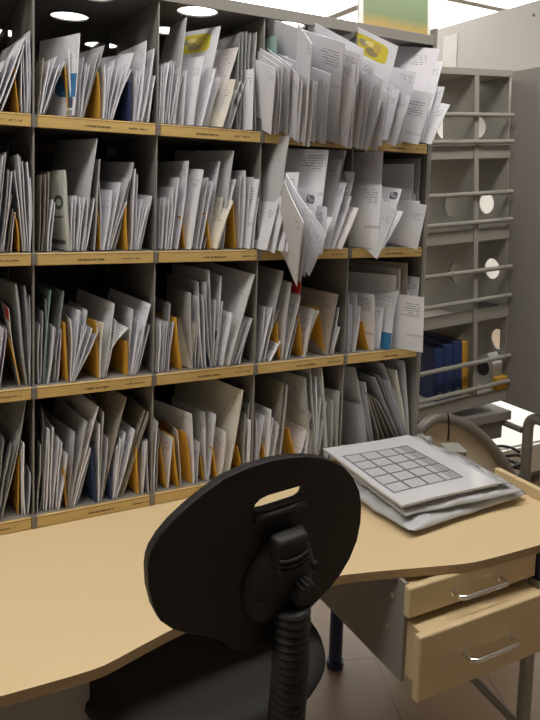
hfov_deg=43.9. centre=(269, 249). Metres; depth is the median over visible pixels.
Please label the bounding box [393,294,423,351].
letter
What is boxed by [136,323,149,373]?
letter
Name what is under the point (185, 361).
letter
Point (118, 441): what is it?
letter
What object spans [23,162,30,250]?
letter
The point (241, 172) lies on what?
letter
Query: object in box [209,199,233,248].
letter
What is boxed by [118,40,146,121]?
letter
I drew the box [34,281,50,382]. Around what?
letter
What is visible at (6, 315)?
letter
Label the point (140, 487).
letter
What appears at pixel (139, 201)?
letter
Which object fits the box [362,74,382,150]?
letter
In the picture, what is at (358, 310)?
letter
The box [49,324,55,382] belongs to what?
letter
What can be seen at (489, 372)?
tape dispenser
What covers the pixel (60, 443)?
letter
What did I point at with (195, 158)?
envelope
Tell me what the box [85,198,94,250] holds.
letter
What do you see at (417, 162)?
envelope
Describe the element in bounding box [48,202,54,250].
letter
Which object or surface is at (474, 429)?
table
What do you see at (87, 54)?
envelope
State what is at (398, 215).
letter
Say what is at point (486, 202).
wall
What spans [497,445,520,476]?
cable coil
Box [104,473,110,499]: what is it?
card
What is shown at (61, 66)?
letter
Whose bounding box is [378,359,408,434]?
envelope
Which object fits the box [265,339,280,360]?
letter
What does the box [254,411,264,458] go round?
letter
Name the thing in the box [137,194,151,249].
letter
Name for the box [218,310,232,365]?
letter
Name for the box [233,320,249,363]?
letter
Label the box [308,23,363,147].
letter
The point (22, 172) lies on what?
letter
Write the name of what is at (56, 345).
letter
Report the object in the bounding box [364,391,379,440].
brochure
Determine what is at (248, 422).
letter
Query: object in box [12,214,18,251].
envelope
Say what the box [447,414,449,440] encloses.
cord
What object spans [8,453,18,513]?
card
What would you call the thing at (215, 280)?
letter
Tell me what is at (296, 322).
letter
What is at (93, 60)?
envelope
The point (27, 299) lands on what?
plastic wrapped mail
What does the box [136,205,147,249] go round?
letter
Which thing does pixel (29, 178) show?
letter
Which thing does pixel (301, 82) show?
letter
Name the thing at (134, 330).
letter
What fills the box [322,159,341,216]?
letter
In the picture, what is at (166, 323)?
letter
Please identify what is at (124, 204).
letter
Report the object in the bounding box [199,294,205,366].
letter
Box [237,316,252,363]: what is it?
letter
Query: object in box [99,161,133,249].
envelope
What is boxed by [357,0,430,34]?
poster
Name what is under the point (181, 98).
letter
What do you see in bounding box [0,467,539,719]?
desk
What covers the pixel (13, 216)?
letter
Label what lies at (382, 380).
envelope
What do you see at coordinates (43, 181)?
brochure
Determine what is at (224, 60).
letter
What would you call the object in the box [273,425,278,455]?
letter
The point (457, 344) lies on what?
box file
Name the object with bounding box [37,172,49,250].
brochure
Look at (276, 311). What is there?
letter
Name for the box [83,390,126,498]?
envelope
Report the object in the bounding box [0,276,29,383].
envelope
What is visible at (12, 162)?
envelope
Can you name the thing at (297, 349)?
card
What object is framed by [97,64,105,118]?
letter
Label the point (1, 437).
plastic wrapped mail
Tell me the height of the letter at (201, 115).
0.146 m
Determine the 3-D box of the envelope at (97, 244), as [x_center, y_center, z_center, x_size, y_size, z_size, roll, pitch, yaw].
[-0.438,-0.058,1.606,0.011,0.106,0.161,-2,6,-34]
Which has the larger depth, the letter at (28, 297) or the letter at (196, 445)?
the letter at (196, 445)
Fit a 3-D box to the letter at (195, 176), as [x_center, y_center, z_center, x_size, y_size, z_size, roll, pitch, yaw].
[-0.244,-0.111,1.704,0.030,0.203,0.207,-3,7,-43]
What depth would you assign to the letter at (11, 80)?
1.43 m
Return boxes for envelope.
[0,152,5,210]
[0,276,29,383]
[0,277,26,384]
[0,400,25,518]
[0,411,19,518]
[5,154,24,250]
[12,31,29,113]
[38,33,79,115]
[43,408,74,506]
[52,139,97,250]
[58,401,87,506]
[79,45,104,116]
[80,50,98,117]
[87,159,99,250]
[87,393,103,500]
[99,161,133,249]
[108,177,129,249]
[155,296,170,370]
[156,420,191,482]
[160,26,220,125]
[165,17,186,124]
[167,273,199,367]
[167,284,192,368]
[172,262,211,366]
[172,397,205,479]
[174,151,233,248]
[180,275,210,366]
[190,262,254,364]
[216,33,239,129]
[257,265,283,360]
[260,136,289,201]
[264,371,311,453]
[273,281,291,359]
[277,384,287,454]
[309,367,327,457]
[325,398,332,457]
[340,18,398,90]
[341,400,366,444]
[343,365,370,441]
[347,271,395,346]
[347,292,356,351]
[351,263,400,293]
[352,151,382,184]
[356,371,398,436]
[358,381,373,440]
[359,361,406,434]
[375,301,393,349]
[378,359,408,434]
[380,378,402,435]
[381,164,413,244]
[383,158,420,200]
[392,388,405,434]
[394,46,439,91]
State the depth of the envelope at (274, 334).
1.80 m
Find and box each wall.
[437,0,539,486]
[437,117,482,137]
[480,100,510,278]
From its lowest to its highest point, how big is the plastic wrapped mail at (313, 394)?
0.193 m
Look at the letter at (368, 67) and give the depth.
1.67 m
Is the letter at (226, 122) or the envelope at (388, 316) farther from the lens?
the envelope at (388, 316)
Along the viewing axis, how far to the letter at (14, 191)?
1.48 m
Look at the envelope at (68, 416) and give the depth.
1.59 m
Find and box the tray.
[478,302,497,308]
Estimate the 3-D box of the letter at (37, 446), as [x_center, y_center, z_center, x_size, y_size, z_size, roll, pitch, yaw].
[-0.569,0.514,1.603,0.010,0.159,0.180,-1,6,-29]
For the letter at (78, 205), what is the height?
0.121 m
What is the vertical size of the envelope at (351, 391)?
0.261 m
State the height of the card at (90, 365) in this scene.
0.138 m
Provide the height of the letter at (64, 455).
0.134 m
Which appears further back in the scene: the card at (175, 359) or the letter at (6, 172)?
the card at (175, 359)
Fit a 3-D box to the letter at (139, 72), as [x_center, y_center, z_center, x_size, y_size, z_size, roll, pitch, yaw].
[-0.366,-0.369,1.649,0.016,0.119,0.221,-1,6,-32]
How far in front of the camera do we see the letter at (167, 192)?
1.62 m
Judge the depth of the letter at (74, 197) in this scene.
1.52 m
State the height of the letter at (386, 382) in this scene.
0.204 m
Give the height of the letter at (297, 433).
0.168 m
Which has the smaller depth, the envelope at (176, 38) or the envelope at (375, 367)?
the envelope at (176, 38)
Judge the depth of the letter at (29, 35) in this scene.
1.44 m
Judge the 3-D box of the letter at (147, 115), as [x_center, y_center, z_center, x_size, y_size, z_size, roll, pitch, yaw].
[-0.325,-0.362,1.647,0.016,0.109,0.200,-1,6,-30]
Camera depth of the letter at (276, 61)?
1.64 m
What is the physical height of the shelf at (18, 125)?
0.021 m
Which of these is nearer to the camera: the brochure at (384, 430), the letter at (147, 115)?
the letter at (147, 115)
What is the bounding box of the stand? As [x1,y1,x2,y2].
[519,414,539,481]
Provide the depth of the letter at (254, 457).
1.79 m
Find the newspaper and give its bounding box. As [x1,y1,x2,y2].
[34,170,70,250]
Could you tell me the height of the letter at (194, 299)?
0.183 m
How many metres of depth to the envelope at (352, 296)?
1.91 m
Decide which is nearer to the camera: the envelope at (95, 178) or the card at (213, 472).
the envelope at (95, 178)
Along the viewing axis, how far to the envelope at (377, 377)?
2.00 m
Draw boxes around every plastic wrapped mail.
[0,432,3,476]
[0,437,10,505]
[27,299,30,384]
[34,399,42,509]
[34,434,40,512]
[36,279,63,381]
[39,293,46,382]
[154,430,158,489]
[217,32,242,129]
[235,411,245,464]
[240,31,246,129]
[241,399,249,462]
[246,32,256,130]
[246,33,250,69]
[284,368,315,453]
[309,392,315,453]
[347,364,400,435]
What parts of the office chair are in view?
seat, backrest, bellow stem, adjusting knob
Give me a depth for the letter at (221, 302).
1.71 m
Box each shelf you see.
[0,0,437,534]
[0,114,403,153]
[0,134,205,150]
[0,244,421,253]
[0,347,416,389]
[0,444,342,521]
[47,396,171,413]
[424,309,451,317]
[478,238,506,241]
[479,158,507,159]
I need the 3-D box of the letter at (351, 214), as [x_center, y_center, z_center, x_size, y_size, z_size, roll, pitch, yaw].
[0.158,-0.073,1.845,0.051,0.128,0.180,-3,7,-41]
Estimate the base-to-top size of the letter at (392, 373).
0.243 m
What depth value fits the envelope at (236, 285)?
1.76 m
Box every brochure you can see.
[0,195,11,251]
[4,208,12,251]
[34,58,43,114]
[34,174,45,250]
[34,175,41,250]
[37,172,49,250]
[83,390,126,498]
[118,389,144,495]
[120,393,148,495]
[122,415,148,495]
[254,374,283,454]
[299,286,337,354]
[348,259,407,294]
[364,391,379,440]
[367,394,384,439]
[368,394,389,438]
[374,399,394,437]
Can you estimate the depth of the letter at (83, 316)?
1.56 m
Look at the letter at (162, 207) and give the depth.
1.61 m
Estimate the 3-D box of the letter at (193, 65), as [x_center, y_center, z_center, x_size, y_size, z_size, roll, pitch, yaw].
[-0.253,-0.397,1.693,0.026,0.174,0.256,-3,7,-41]
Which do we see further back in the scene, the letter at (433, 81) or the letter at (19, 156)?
the letter at (433, 81)
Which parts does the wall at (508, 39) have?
panel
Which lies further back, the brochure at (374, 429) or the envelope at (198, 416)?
the brochure at (374, 429)
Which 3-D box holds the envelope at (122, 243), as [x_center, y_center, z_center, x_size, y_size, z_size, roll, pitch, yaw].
[-0.385,-0.058,1.630,0.008,0.104,0.161,-2,6,-39]
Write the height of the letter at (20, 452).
0.155 m
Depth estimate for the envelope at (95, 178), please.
1.54 m
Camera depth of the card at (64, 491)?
1.56 m
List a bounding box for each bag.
[339,447,523,515]
[352,476,526,531]
[417,433,434,444]
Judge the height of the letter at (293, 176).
0.198 m
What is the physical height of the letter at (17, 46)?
0.164 m
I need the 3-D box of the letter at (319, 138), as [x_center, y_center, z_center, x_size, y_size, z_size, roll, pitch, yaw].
[0.105,-0.373,1.720,0.043,0.196,0.185,-1,6,-30]
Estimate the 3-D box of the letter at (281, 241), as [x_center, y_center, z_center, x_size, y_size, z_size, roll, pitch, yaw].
[0.007,-0.072,1.717,0.026,0.139,0.142,-2,6,-33]
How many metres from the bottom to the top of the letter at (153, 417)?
0.185 m
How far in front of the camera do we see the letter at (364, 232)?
1.85 m
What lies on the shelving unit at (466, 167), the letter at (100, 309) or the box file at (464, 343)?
the box file at (464, 343)
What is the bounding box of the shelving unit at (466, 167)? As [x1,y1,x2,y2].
[418,67,514,421]
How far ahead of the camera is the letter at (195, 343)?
1.69 m
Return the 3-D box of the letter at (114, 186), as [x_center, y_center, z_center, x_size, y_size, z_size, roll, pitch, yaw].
[-0.411,-0.088,1.625,0.033,0.161,0.184,-2,6,-35]
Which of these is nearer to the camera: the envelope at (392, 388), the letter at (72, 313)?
the letter at (72, 313)
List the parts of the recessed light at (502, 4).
light frame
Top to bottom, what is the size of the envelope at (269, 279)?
0.244 m
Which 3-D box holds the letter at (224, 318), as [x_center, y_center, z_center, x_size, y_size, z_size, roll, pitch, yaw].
[-0.167,0.219,1.793,0.023,0.137,0.182,-2,6,-34]
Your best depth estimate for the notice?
3.38 m
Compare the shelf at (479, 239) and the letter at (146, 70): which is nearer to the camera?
the letter at (146, 70)
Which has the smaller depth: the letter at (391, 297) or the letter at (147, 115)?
the letter at (147, 115)
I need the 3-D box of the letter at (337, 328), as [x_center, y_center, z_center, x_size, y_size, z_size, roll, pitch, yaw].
[0.145,0.245,1.942,0.022,0.079,0.161,-1,6,-31]
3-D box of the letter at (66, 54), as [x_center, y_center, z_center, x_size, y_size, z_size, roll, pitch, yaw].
[-0.498,-0.378,1.569,0.009,0.144,0.220,-1,6,-32]
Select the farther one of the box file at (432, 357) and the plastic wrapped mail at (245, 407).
the box file at (432, 357)
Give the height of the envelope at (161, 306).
0.167 m
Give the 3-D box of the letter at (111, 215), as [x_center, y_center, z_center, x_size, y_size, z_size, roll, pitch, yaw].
[-0.408,-0.065,1.626,0.027,0.116,0.160,-1,6,-28]
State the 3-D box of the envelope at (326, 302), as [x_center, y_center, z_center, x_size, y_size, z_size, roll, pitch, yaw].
[0.073,0.189,1.939,0.271,0.186,0.029,6,6,39]
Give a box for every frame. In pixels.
[0,12,350,413]
[499,66,539,414]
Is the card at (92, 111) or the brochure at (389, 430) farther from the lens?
the brochure at (389, 430)
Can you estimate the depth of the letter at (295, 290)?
1.81 m
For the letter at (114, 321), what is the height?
0.134 m
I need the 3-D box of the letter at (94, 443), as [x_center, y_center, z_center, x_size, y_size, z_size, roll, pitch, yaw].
[-0.449,0.497,1.662,0.006,0.189,0.180,-1,6,-30]
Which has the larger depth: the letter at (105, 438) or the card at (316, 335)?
the card at (316, 335)
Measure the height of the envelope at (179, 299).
0.192 m
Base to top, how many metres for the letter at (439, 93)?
0.175 m
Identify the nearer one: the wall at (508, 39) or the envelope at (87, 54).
the envelope at (87, 54)
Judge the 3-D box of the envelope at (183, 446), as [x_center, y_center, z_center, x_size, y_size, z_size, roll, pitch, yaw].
[-0.268,0.523,1.766,0.022,0.144,0.185,-3,7,-43]
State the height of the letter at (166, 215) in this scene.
0.122 m
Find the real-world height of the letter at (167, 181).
0.174 m
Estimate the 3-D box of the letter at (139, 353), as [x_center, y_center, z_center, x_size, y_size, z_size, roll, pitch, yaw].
[-0.358,0.231,1.695,0.026,0.121,0.200,-1,6,-28]
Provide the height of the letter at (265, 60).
0.210 m
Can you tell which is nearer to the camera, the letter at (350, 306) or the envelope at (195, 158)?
the envelope at (195, 158)
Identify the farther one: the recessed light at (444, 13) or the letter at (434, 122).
the recessed light at (444, 13)
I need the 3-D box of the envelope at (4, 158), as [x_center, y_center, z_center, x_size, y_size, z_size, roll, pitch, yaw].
[-0.631,-0.113,1.526,0.020,0.214,0.221,-1,6,-31]
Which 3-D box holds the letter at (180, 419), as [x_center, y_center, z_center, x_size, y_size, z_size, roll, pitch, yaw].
[-0.265,0.498,1.769,0.012,0.188,0.203,-3,7,-45]
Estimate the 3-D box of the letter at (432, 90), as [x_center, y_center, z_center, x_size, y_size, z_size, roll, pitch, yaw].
[0.393,-0.391,1.927,0.048,0.160,0.177,-2,6,-37]
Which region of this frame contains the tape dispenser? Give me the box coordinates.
[477,351,506,390]
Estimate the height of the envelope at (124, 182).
0.173 m
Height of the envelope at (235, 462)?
0.084 m
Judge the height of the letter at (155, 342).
0.129 m
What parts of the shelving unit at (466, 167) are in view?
panel, rail, rail, rail, rail, rail, rail, rail, panel, post, panel, rail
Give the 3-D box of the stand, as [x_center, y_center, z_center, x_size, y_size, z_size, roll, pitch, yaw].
[1.287,0.990,2.262,0.359,0.710,0.839,-1,6,-28]
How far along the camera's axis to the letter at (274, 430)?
1.82 m
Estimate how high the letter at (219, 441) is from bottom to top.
0.129 m
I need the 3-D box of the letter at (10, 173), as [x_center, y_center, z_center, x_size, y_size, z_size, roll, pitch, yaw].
[-0.616,-0.092,1.533,0.024,0.174,0.220,-1,6,-29]
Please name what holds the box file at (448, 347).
on the shelving unit at (466, 167)
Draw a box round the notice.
[442,33,457,66]
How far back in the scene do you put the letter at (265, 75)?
1.67 m
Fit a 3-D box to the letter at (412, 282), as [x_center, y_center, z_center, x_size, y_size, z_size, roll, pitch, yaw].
[0.366,0.175,2.046,0.186,0.214,0.019,6,7,42]
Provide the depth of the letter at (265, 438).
1.81 m
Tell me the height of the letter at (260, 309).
0.145 m
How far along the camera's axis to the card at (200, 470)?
1.73 m
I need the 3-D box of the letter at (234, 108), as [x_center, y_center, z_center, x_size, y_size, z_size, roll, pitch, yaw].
[-0.140,-0.378,1.754,0.042,0.133,0.206,-2,6,-37]
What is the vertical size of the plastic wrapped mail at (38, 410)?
0.241 m
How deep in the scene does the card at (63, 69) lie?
1.48 m
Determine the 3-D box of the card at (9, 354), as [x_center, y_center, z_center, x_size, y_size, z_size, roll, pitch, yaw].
[-0.611,0.240,1.561,0.025,0.112,0.201,-1,6,-30]
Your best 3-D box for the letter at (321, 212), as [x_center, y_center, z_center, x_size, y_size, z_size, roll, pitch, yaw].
[0.091,-0.065,1.770,0.005,0.140,0.183,-2,6,-36]
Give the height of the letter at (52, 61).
0.128 m
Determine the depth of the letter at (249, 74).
1.68 m
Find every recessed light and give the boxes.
[0,30,98,46]
[51,12,87,19]
[159,7,303,33]
[234,0,357,16]
[330,0,504,28]
[463,0,536,9]
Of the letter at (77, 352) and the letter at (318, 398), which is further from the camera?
the letter at (318, 398)
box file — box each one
[419,342,443,401]
[423,330,461,396]
[423,335,452,398]
[428,330,467,394]
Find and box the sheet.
[323,435,512,507]
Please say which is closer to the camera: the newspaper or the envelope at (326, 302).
the newspaper
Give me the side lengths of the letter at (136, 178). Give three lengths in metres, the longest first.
0.220 x 0.178 x 0.005 m
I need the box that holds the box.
[440,443,466,456]
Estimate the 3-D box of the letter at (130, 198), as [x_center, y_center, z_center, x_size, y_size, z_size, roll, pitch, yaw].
[-0.357,-0.102,1.640,0.010,0.190,0.160,-1,6,-28]
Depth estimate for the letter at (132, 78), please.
1.56 m
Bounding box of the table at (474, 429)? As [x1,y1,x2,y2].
[417,403,522,475]
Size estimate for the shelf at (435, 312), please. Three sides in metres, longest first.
0.348 x 0.309 x 0.016 m
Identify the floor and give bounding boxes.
[305,329,539,719]
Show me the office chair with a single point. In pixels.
(242, 581)
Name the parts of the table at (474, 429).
rail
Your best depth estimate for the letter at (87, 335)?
1.56 m
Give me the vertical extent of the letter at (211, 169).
0.220 m
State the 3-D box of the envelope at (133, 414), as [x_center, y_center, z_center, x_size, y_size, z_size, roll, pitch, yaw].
[-0.389,0.485,1.728,0.064,0.206,0.221,-1,6,-28]
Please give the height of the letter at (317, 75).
0.233 m
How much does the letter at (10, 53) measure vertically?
0.134 m
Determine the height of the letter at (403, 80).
0.248 m
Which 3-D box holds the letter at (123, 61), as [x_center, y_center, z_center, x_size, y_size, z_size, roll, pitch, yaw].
[-0.413,-0.395,1.629,0.053,0.171,0.249,-2,6,-39]
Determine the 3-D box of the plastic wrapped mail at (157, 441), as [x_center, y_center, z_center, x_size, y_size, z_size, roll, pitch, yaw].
[-0.324,0.514,1.736,0.006,0.151,0.180,1,5,-31]
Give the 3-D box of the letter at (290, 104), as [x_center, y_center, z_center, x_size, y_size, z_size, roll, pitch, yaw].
[0.018,-0.379,1.704,0.236,0.203,0.047,6,7,43]
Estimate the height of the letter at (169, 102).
0.147 m
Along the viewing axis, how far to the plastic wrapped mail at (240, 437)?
1.79 m
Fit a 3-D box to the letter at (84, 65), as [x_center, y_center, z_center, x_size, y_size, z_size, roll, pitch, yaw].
[-0.456,-0.364,1.555,0.015,0.121,0.161,-1,6,-33]
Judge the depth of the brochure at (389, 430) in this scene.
2.00 m
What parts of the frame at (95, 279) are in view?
panel, rail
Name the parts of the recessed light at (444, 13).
light frame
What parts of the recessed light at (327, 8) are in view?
light frame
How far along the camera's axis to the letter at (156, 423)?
1.65 m
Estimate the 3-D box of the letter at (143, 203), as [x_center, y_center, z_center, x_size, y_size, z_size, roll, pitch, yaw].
[-0.348,-0.065,1.656,0.021,0.115,0.161,-1,6,-32]
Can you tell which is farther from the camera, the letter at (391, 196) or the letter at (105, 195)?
the letter at (391, 196)
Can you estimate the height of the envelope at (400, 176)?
0.239 m
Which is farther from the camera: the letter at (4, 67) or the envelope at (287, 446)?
the envelope at (287, 446)
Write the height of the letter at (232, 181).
0.188 m
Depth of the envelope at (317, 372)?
1.88 m
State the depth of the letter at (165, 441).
1.69 m
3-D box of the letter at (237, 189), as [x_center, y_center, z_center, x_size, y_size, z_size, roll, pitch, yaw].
[-0.115,-0.104,1.773,0.004,0.186,0.160,-1,6,-29]
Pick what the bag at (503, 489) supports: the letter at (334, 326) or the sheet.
the sheet
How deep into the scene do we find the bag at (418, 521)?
1.61 m
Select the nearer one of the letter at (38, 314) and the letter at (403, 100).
the letter at (38, 314)
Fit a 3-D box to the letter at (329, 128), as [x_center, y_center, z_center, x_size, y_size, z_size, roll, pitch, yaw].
[0.134,-0.375,1.746,0.033,0.186,0.175,-1,6,-28]
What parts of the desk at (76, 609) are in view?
modesty panel, leg, panel, drawer unit, drawer, drawer, handle, handle, leg frame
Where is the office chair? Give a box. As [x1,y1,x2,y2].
[84,453,360,719]
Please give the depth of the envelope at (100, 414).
1.60 m
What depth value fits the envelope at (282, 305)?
1.80 m
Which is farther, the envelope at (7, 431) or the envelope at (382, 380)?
the envelope at (382, 380)
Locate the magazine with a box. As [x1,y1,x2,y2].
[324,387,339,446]
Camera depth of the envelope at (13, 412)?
1.53 m
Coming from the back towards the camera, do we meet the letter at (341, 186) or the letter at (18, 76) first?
the letter at (341, 186)
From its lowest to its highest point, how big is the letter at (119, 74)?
0.118 m
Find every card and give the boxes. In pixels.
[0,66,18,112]
[5,336,20,386]
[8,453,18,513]
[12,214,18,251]
[59,321,67,381]
[61,465,66,507]
[62,65,67,116]
[81,72,99,118]
[81,318,98,377]
[81,448,96,502]
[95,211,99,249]
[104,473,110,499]
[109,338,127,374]
[113,81,130,120]
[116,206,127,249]
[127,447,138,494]
[155,313,181,369]
[157,446,165,487]
[158,428,178,486]
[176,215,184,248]
[198,456,203,480]
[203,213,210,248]
[205,347,209,366]
[209,446,216,477]
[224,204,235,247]
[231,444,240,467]
[259,443,264,458]
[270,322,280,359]
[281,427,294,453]
[290,315,302,356]
[301,305,324,354]
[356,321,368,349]
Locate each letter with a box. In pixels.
[0,38,24,102]
[0,44,24,111]
[0,48,13,88]
[0,56,9,86]
[0,155,3,188]
[0,169,8,251]
[0,321,6,384]
[0,326,3,356]
[1,171,11,251]
[1,299,19,386]
[8,212,15,250]
[9,170,23,250]
[15,56,21,112]
[18,439,24,514]
[19,156,26,250]
[19,445,22,514]
[20,161,28,250]
[22,49,24,112]
[23,37,28,113]
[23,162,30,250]
[24,179,30,249]
[24,461,30,513]
[26,292,30,384]
[29,35,30,112]
[29,178,31,247]
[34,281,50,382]
[34,304,42,383]
[34,320,39,383]
[34,414,47,510]
[38,60,49,113]
[38,64,59,114]
[41,56,56,111]
[42,61,64,114]
[43,414,53,509]
[43,421,49,510]
[45,199,52,250]
[45,322,53,383]
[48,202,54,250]
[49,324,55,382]
[51,434,59,508]
[52,394,98,505]
[53,329,59,381]
[53,432,61,508]
[55,329,60,381]
[57,449,67,508]
[61,303,80,378]
[62,312,72,380]
[64,50,70,116]
[67,195,76,250]
[67,196,72,250]
[68,300,87,380]
[68,451,82,505]
[70,57,83,116]
[71,325,86,380]
[72,324,82,378]
[72,324,91,381]
[73,445,90,505]
[74,197,80,250]
[74,328,98,380]
[75,446,90,503]
[76,289,114,376]
[77,63,86,117]
[77,197,84,250]
[78,64,89,117]
[79,198,87,250]
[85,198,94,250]
[87,316,103,378]
[89,419,99,501]
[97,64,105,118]
[97,182,100,249]
[98,60,114,118]
[99,53,133,119]
[99,181,120,249]
[100,189,111,249]
[100,434,107,499]
[102,318,112,377]
[103,67,109,118]
[103,68,117,119]
[104,200,115,249]
[104,322,127,375]
[105,318,116,376]
[107,288,150,374]
[108,69,122,119]
[108,444,117,497]
[109,202,126,249]
[110,69,130,119]
[111,297,133,374]
[112,435,120,499]
[114,428,125,496]
[115,419,134,497]
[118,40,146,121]
[126,70,136,121]
[126,169,135,249]
[129,318,137,373]
[130,321,140,374]
[132,71,140,121]
[132,174,137,249]
[133,325,144,374]
[135,199,142,249]
[136,202,144,247]
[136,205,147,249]
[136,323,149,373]
[137,68,147,121]
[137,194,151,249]
[137,438,146,493]
[140,74,149,121]
[140,440,142,484]
[141,48,154,121]
[142,67,153,121]
[142,75,155,122]
[142,435,148,492]
[152,417,154,484]
[153,399,193,482]
[153,420,157,491]
[154,320,156,372]
[155,316,167,370]
[155,317,164,371]
[155,318,160,372]
[156,198,160,248]
[157,161,188,248]
[157,169,203,249]
[157,177,178,249]
[157,187,173,248]
[157,197,164,249]
[157,429,172,487]
[158,63,165,123]
[158,65,161,122]
[159,56,204,124]
[160,62,169,123]
[162,60,171,123]
[162,199,168,249]
[162,416,180,484]
[166,61,174,123]
[166,321,173,370]
[168,68,178,124]
[170,315,196,367]
[171,74,182,123]
[173,71,186,124]
[174,379,242,472]
[176,396,215,479]
[191,199,205,248]
[191,294,202,367]
[191,318,197,367]
[192,178,208,248]
[193,68,215,125]
[193,439,199,481]
[194,66,207,126]
[195,77,218,126]
[197,181,213,248]
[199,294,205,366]
[200,427,207,480]
[201,161,219,248]
[205,79,220,126]
[207,47,238,127]
[208,79,235,126]
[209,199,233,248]
[210,273,221,365]
[210,298,215,366]
[212,196,223,248]
[213,426,225,475]
[215,300,222,365]
[217,81,240,128]
[217,179,235,248]
[217,311,228,364]
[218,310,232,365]
[224,337,234,364]
[226,80,245,128]
[230,175,241,247]
[230,320,244,364]
[231,170,245,247]
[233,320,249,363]
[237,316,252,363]
[238,69,253,129]
[242,179,259,248]
[244,184,250,247]
[245,418,250,462]
[246,177,253,199]
[250,197,258,248]
[252,418,256,460]
[254,201,277,249]
[254,402,270,458]
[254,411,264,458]
[255,59,275,134]
[255,303,272,361]
[255,304,264,360]
[257,51,279,134]
[259,48,283,134]
[262,34,276,131]
[265,47,290,135]
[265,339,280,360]
[267,196,282,253]
[268,18,344,143]
[268,417,273,455]
[269,420,277,455]
[270,309,278,334]
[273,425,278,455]
[276,224,285,251]
[277,54,330,143]
[279,56,287,131]
[279,56,299,140]
[280,95,304,140]
[280,180,303,285]
[280,192,288,258]
[281,409,310,453]
[282,172,298,251]
[282,279,301,358]
[283,66,313,146]
[284,148,328,205]
[284,294,300,358]
[285,174,311,282]
[287,62,292,133]
[287,314,299,357]
[291,148,346,182]
[296,24,312,144]
[296,80,302,142]
[297,187,317,215]
[297,305,314,356]
[300,305,318,356]
[302,221,316,276]
[302,432,307,453]
[306,209,326,275]
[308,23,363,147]
[310,81,317,142]
[310,430,312,448]
[311,374,316,454]
[315,205,326,253]
[317,81,324,142]
[317,396,320,454]
[318,401,326,454]
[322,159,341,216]
[323,182,346,248]
[325,217,332,233]
[326,99,334,141]
[328,307,338,353]
[329,196,351,248]
[331,326,339,353]
[333,117,335,140]
[335,206,358,248]
[337,61,356,147]
[340,171,355,195]
[344,49,359,148]
[345,294,348,351]
[347,290,374,349]
[348,304,351,351]
[348,363,407,434]
[349,82,356,148]
[349,184,381,247]
[352,71,366,148]
[353,306,360,351]
[358,57,376,149]
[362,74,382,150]
[363,199,396,258]
[369,100,381,146]
[370,88,389,151]
[371,310,374,349]
[374,306,383,348]
[375,291,398,312]
[378,85,392,146]
[381,186,401,208]
[382,211,403,248]
[383,89,399,139]
[383,93,409,145]
[384,380,404,435]
[386,200,419,245]
[388,199,426,248]
[389,67,416,143]
[389,189,410,244]
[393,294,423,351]
[397,103,408,142]
[402,90,431,144]
[407,276,419,295]
[419,103,449,143]
[420,86,437,140]
[421,86,444,142]
[427,61,443,120]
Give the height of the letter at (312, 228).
0.198 m

